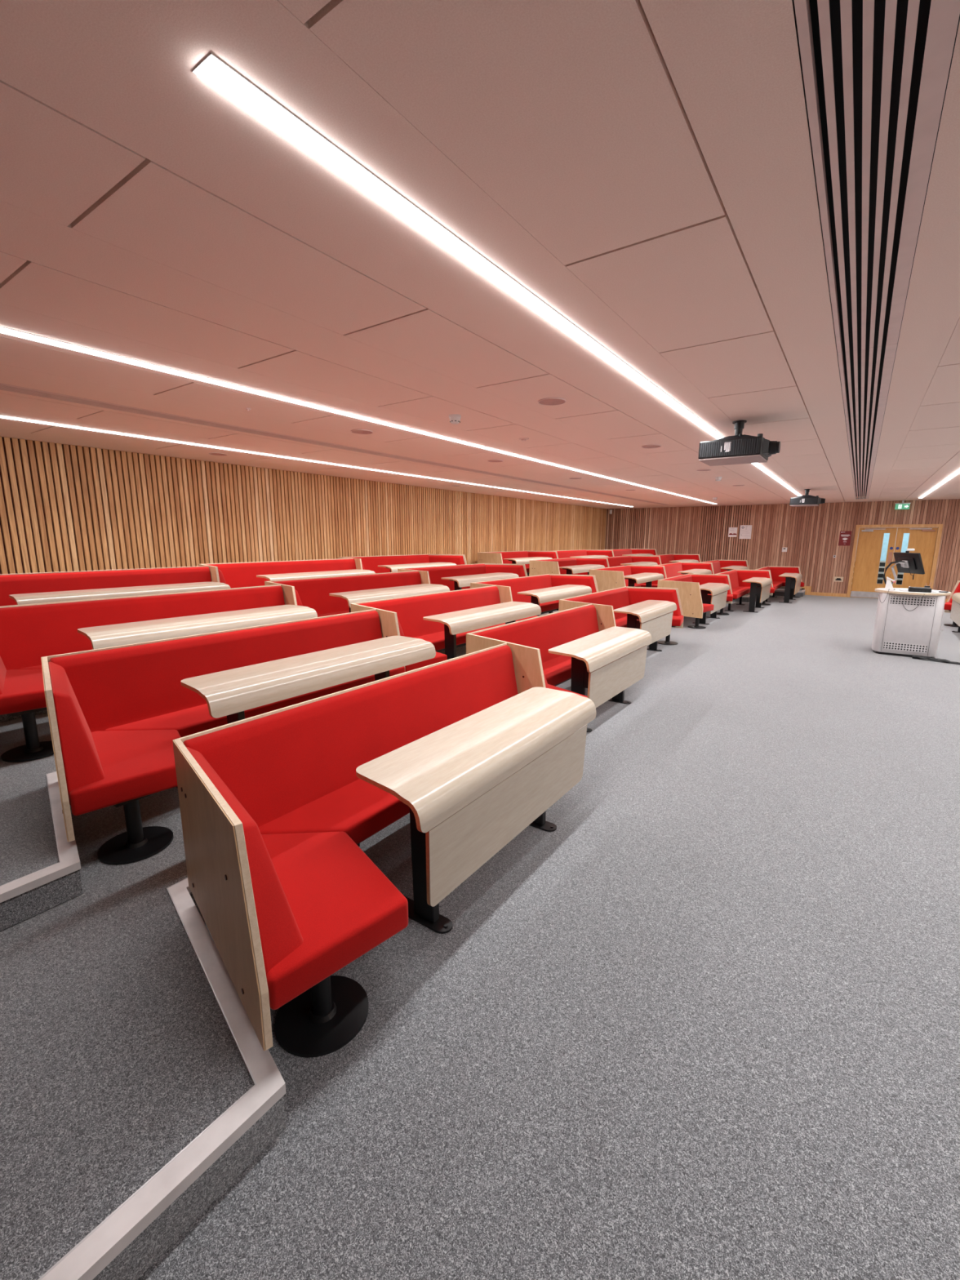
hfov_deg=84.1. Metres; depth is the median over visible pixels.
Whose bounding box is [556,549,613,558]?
bench
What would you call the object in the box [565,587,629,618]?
cushion
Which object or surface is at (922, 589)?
control panel
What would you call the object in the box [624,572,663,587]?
table
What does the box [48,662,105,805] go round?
cushion
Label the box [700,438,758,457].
vent grille
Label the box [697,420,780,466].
projector
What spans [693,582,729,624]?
table
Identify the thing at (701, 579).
cushion
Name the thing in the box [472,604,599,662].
cushion
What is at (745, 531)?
notice
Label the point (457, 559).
cushion
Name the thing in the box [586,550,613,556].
cushion
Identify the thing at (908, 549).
webcam
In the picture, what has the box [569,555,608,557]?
table
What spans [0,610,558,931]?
platform
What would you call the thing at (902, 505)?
exit sign
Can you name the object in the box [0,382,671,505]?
ceiling vent
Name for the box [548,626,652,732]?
table
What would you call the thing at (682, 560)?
table
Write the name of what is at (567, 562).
cushion
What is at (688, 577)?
cushion
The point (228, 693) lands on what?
table
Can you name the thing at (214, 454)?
grille
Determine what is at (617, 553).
cushion
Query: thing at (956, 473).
light strip
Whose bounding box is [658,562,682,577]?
cushion
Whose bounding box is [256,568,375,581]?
table
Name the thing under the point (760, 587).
table
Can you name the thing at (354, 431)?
ceiling speaker
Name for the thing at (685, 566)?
cushion
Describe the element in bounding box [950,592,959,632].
table
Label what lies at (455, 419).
smoke detector
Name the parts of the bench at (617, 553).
panel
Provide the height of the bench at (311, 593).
0.900 m
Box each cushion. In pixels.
[0,585,284,670]
[0,656,6,694]
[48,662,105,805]
[49,610,382,732]
[183,644,518,826]
[186,746,303,974]
[217,568,226,583]
[294,589,302,605]
[351,554,429,573]
[358,586,500,637]
[397,617,404,636]
[406,564,485,591]
[429,555,464,564]
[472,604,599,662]
[478,574,551,603]
[485,564,525,577]
[494,551,529,567]
[528,551,556,566]
[537,557,577,574]
[542,670,548,688]
[551,575,596,593]
[556,550,586,558]
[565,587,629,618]
[576,558,608,574]
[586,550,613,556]
[595,565,631,584]
[604,555,631,567]
[611,549,631,556]
[627,587,681,616]
[630,565,665,584]
[631,549,656,555]
[631,556,660,564]
[657,554,674,564]
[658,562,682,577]
[661,573,692,582]
[673,554,699,562]
[681,563,712,574]
[691,574,731,594]
[704,560,720,573]
[716,569,738,589]
[719,560,746,572]
[737,570,772,587]
[758,566,769,569]
[768,566,799,581]
[948,582,959,602]
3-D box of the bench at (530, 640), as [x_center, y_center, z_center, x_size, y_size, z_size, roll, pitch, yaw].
[1.002,0.259,5.409,1.045,0.900,2.948,8,13,34]
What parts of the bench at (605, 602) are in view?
panel, panel, bench seat, panel, seat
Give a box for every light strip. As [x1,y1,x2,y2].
[0,326,716,504]
[0,415,633,506]
[191,52,801,496]
[919,468,959,497]
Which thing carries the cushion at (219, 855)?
on the bench at (276, 813)
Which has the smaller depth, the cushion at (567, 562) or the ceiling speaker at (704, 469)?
the ceiling speaker at (704, 469)
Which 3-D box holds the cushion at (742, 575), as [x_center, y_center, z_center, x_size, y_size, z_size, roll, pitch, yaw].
[7.378,-1.605,14.330,0.920,0.507,0.157,4,12,19]
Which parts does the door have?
kick plate, vision panel, push plate, vision panel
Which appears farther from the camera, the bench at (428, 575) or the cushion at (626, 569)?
the cushion at (626, 569)
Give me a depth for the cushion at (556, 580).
9.81 m
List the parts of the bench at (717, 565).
panel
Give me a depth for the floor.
1.92 m
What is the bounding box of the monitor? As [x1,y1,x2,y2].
[883,551,924,590]
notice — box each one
[728,527,737,537]
[738,524,751,538]
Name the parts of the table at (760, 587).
modesty panel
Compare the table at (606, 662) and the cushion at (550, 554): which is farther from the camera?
the cushion at (550, 554)
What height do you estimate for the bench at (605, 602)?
0.900 m
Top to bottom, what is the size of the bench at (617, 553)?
0.900 m
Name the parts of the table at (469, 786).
foot plate, modesty panel, foot plate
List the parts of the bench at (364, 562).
panel, panel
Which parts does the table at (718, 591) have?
modesty panel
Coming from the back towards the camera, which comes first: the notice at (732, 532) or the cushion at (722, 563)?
the notice at (732, 532)
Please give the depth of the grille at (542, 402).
4.28 m
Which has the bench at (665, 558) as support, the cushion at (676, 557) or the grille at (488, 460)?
the cushion at (676, 557)
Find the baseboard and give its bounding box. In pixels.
[801,586,846,596]
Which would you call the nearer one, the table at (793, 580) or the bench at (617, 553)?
the table at (793, 580)
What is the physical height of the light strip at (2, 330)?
0.012 m
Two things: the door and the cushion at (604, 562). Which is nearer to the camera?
the cushion at (604, 562)
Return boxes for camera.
[884,576,895,590]
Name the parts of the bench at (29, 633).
seat, bench seat, panel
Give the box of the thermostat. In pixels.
[782,546,786,551]
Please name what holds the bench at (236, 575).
on the platform at (4, 717)
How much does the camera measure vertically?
0.197 m
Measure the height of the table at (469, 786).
0.740 m
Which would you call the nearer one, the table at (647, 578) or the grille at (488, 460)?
the grille at (488, 460)
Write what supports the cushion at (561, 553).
on the bench at (561, 553)
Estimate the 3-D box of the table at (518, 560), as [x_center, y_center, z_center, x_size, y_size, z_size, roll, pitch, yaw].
[1.254,-1.752,13.820,0.440,0.749,1.899,8,13,34]
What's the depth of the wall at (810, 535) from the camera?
16.77 m
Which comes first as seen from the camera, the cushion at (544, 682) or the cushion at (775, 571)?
the cushion at (544, 682)
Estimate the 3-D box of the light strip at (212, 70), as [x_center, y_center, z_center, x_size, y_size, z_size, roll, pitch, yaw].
[4.263,-2.632,8.102,0.084,0.012,17.082,8,13,34]
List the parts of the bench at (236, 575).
panel, panel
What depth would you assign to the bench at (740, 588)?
14.20 m
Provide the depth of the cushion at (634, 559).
15.90 m
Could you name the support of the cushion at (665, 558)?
on the bench at (665, 558)
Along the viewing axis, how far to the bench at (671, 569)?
15.02 m
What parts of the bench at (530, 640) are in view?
panel, panel, bench seat, seat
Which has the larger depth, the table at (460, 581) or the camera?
the table at (460, 581)
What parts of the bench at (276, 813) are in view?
panel, bench seat, seat, panel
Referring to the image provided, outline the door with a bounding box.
[846,524,942,598]
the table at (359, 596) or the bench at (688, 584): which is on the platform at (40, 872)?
the table at (359, 596)
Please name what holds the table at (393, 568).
on the platform at (4, 717)
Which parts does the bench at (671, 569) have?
panel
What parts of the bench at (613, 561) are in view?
panel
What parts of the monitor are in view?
arm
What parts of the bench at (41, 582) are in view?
panel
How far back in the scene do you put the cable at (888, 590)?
7.85 m
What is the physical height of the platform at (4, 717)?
0.158 m
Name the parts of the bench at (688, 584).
panel, seat, panel, seat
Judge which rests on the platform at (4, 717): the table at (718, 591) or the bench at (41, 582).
the bench at (41, 582)
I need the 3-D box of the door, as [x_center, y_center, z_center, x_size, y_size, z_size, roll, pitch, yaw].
[11.930,-2.247,15.401,1.960,2.140,0.135,8,13,34]
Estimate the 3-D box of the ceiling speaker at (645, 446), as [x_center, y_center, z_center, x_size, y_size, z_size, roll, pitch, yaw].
[2.041,-2.304,6.338,0.226,0.008,0.226,8,13,34]
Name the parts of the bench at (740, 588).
bench seat, panel, seat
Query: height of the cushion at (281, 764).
0.529 m
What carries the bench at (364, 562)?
on the platform at (4, 717)
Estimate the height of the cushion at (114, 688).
0.529 m
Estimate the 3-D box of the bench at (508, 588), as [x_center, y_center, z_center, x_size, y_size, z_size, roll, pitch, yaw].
[1.001,-0.556,8.830,1.045,0.900,3.037,8,13,34]
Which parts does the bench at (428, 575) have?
panel, panel, panel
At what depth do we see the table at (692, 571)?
13.68 m
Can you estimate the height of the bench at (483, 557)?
0.900 m
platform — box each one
[0,588,805,1279]
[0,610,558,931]
[0,709,47,722]
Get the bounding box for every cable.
[879,590,924,610]
[911,655,959,664]
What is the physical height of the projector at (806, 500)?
0.356 m
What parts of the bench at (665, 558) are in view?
panel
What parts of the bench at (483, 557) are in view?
panel, panel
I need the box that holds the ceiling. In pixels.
[0,0,959,509]
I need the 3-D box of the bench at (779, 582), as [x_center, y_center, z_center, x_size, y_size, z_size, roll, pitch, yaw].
[8.644,-1.609,15.299,1.045,0.900,2.728,8,13,34]
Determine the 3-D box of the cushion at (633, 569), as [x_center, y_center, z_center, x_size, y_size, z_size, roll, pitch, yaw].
[4.197,-1.578,13.300,0.920,0.507,0.157,4,12,19]
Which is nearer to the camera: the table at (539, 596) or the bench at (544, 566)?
the table at (539, 596)
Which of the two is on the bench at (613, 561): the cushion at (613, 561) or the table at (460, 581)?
the cushion at (613, 561)
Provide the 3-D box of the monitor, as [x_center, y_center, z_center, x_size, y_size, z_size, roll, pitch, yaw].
[6.290,-1.022,7.955,0.327,0.562,0.500,1,11,2]
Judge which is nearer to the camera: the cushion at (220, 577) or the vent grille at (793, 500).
the cushion at (220, 577)
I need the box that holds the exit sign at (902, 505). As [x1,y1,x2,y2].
[894,500,911,509]
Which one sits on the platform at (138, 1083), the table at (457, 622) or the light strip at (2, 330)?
the table at (457, 622)
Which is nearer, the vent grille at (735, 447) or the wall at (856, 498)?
the vent grille at (735, 447)
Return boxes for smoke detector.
[448,413,461,424]
[715,476,721,480]
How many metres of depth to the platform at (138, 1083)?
1.58 m
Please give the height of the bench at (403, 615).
0.900 m
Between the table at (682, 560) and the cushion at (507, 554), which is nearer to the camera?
the cushion at (507, 554)
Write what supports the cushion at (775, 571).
on the bench at (779, 582)
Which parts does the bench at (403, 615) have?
panel, panel, seat, seat frame, bench seat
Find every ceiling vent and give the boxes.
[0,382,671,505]
[791,0,959,499]
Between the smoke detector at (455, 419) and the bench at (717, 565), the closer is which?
the smoke detector at (455, 419)
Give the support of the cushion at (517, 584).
on the bench at (508, 588)
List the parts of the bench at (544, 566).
panel, panel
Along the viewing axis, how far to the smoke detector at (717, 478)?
9.45 m
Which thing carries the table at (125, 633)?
on the platform at (40, 872)
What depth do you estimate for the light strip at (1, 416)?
6.66 m
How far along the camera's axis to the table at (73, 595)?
5.04 m
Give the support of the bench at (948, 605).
on the floor
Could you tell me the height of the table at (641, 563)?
0.749 m
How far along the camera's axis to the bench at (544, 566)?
13.38 m
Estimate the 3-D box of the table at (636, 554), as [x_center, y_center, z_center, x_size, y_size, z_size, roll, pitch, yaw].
[5.148,-2.414,17.354,0.440,0.749,1.850,8,13,34]
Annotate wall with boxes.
[0,436,606,573]
[604,498,959,599]
[854,497,897,560]
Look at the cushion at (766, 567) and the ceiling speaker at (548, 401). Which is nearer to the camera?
the ceiling speaker at (548, 401)
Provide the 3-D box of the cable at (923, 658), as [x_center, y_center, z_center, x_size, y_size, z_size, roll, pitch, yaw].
[6.747,0.323,7.486,1.059,0.053,0.139,9,14,40]
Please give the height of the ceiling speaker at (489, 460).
0.008 m
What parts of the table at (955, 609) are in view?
modesty panel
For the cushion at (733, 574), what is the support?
on the bench at (740, 588)
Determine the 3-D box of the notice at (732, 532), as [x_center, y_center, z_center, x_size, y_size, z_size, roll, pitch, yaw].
[8.377,-3.573,17.644,0.260,0.310,0.006,8,13,34]
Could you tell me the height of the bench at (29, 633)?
0.900 m
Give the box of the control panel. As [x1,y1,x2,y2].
[907,586,932,592]
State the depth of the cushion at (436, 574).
9.83 m
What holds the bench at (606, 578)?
on the platform at (138, 1083)
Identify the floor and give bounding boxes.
[137,595,959,1279]
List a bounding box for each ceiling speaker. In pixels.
[208,452,227,455]
[351,429,373,434]
[487,459,503,462]
[537,397,566,405]
[641,444,661,448]
[696,468,711,471]
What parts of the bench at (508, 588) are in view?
panel, panel, seat, seat frame, bench seat, panel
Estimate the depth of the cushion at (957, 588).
10.91 m
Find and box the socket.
[833,576,843,582]
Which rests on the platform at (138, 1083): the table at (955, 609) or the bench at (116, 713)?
the bench at (116, 713)
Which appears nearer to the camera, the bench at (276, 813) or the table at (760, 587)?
the bench at (276, 813)
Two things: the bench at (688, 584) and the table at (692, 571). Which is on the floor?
the bench at (688, 584)
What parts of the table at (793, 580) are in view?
modesty panel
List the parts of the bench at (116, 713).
panel, seat, panel, bench seat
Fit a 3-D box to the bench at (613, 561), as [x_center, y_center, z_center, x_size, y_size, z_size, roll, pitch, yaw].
[4.326,-1.890,15.024,1.045,0.900,2.768,8,13,34]
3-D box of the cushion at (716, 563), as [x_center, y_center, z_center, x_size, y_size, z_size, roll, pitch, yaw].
[7.044,-2.120,16.178,0.187,0.529,2.421,8,13,34]
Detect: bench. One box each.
[0,565,211,606]
[0,584,284,762]
[40,608,404,864]
[172,642,518,1057]
[198,558,355,588]
[264,570,421,617]
[337,554,466,573]
[350,585,517,671]
[397,563,527,591]
[466,603,599,697]
[470,573,598,621]
[477,551,558,576]
[528,557,609,576]
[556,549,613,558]
[558,586,684,644]
[589,564,666,591]
[604,548,657,556]
[604,555,661,567]
[652,554,701,564]
[653,562,714,577]
[657,573,733,628]
[701,560,748,573]
[715,569,774,611]
[755,565,804,602]
[943,580,959,626]
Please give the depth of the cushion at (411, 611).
6.31 m
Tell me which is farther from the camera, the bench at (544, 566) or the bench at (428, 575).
the bench at (544, 566)
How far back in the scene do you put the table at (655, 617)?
7.75 m
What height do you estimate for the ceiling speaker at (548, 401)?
0.008 m
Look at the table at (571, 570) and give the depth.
12.56 m
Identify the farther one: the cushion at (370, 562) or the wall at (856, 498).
the wall at (856, 498)
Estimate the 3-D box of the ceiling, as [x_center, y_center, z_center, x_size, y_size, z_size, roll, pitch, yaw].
[5.086,-2.536,7.059,16.000,0.200,21.370,8,13,34]
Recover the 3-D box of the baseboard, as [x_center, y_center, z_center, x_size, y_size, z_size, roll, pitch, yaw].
[7.938,-1.865,18.286,7.738,0.270,0.044,8,13,34]
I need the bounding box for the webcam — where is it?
[905,548,914,552]
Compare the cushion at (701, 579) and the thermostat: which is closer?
the cushion at (701, 579)
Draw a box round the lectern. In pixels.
[871,587,951,657]
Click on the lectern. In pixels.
(899, 631)
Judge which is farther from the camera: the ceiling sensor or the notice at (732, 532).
the notice at (732, 532)
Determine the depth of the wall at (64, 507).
8.01 m
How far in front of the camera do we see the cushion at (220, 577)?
6.46 m
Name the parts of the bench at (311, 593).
panel, bench seat, panel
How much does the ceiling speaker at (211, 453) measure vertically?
0.008 m
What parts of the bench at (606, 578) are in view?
panel, bench seat, seat, panel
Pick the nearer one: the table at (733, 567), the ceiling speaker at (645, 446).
the ceiling speaker at (645, 446)
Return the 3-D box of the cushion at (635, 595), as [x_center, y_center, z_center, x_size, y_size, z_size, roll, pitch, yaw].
[2.945,-0.606,9.032,0.920,0.507,0.157,4,12,19]
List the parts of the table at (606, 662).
modesty panel, foot plate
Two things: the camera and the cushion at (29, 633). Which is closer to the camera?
the cushion at (29, 633)
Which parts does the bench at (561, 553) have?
panel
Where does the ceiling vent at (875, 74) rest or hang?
in the ceiling
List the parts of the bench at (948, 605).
seat, panel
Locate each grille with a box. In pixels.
[210,453,226,455]
[488,460,502,462]
[538,399,564,404]
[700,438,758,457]
[790,497,817,504]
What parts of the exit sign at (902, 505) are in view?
sign panel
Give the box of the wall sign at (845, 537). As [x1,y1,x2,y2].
[838,531,851,546]
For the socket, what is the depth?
16.16 m
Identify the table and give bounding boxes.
[8,582,231,604]
[77,604,317,649]
[180,635,435,724]
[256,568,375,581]
[328,583,449,613]
[355,687,596,933]
[377,562,456,572]
[422,601,541,659]
[441,572,519,590]
[503,556,552,564]
[517,584,591,616]
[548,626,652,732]
[559,564,604,574]
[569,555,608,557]
[613,600,676,651]
[620,561,657,565]
[622,553,653,555]
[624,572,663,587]
[669,559,698,562]
[677,568,711,574]
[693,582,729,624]
[720,565,747,571]
[742,577,772,612]
[778,573,802,603]
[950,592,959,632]
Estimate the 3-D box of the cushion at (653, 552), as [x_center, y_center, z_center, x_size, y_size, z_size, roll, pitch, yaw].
[5.722,-2.896,18.552,0.920,0.507,0.157,4,12,19]
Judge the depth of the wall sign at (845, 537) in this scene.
15.92 m
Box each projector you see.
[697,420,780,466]
[789,488,825,506]
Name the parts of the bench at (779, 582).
bench seat, panel, seat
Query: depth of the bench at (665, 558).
17.67 m
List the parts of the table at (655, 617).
modesty panel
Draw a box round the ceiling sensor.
[519,437,528,440]

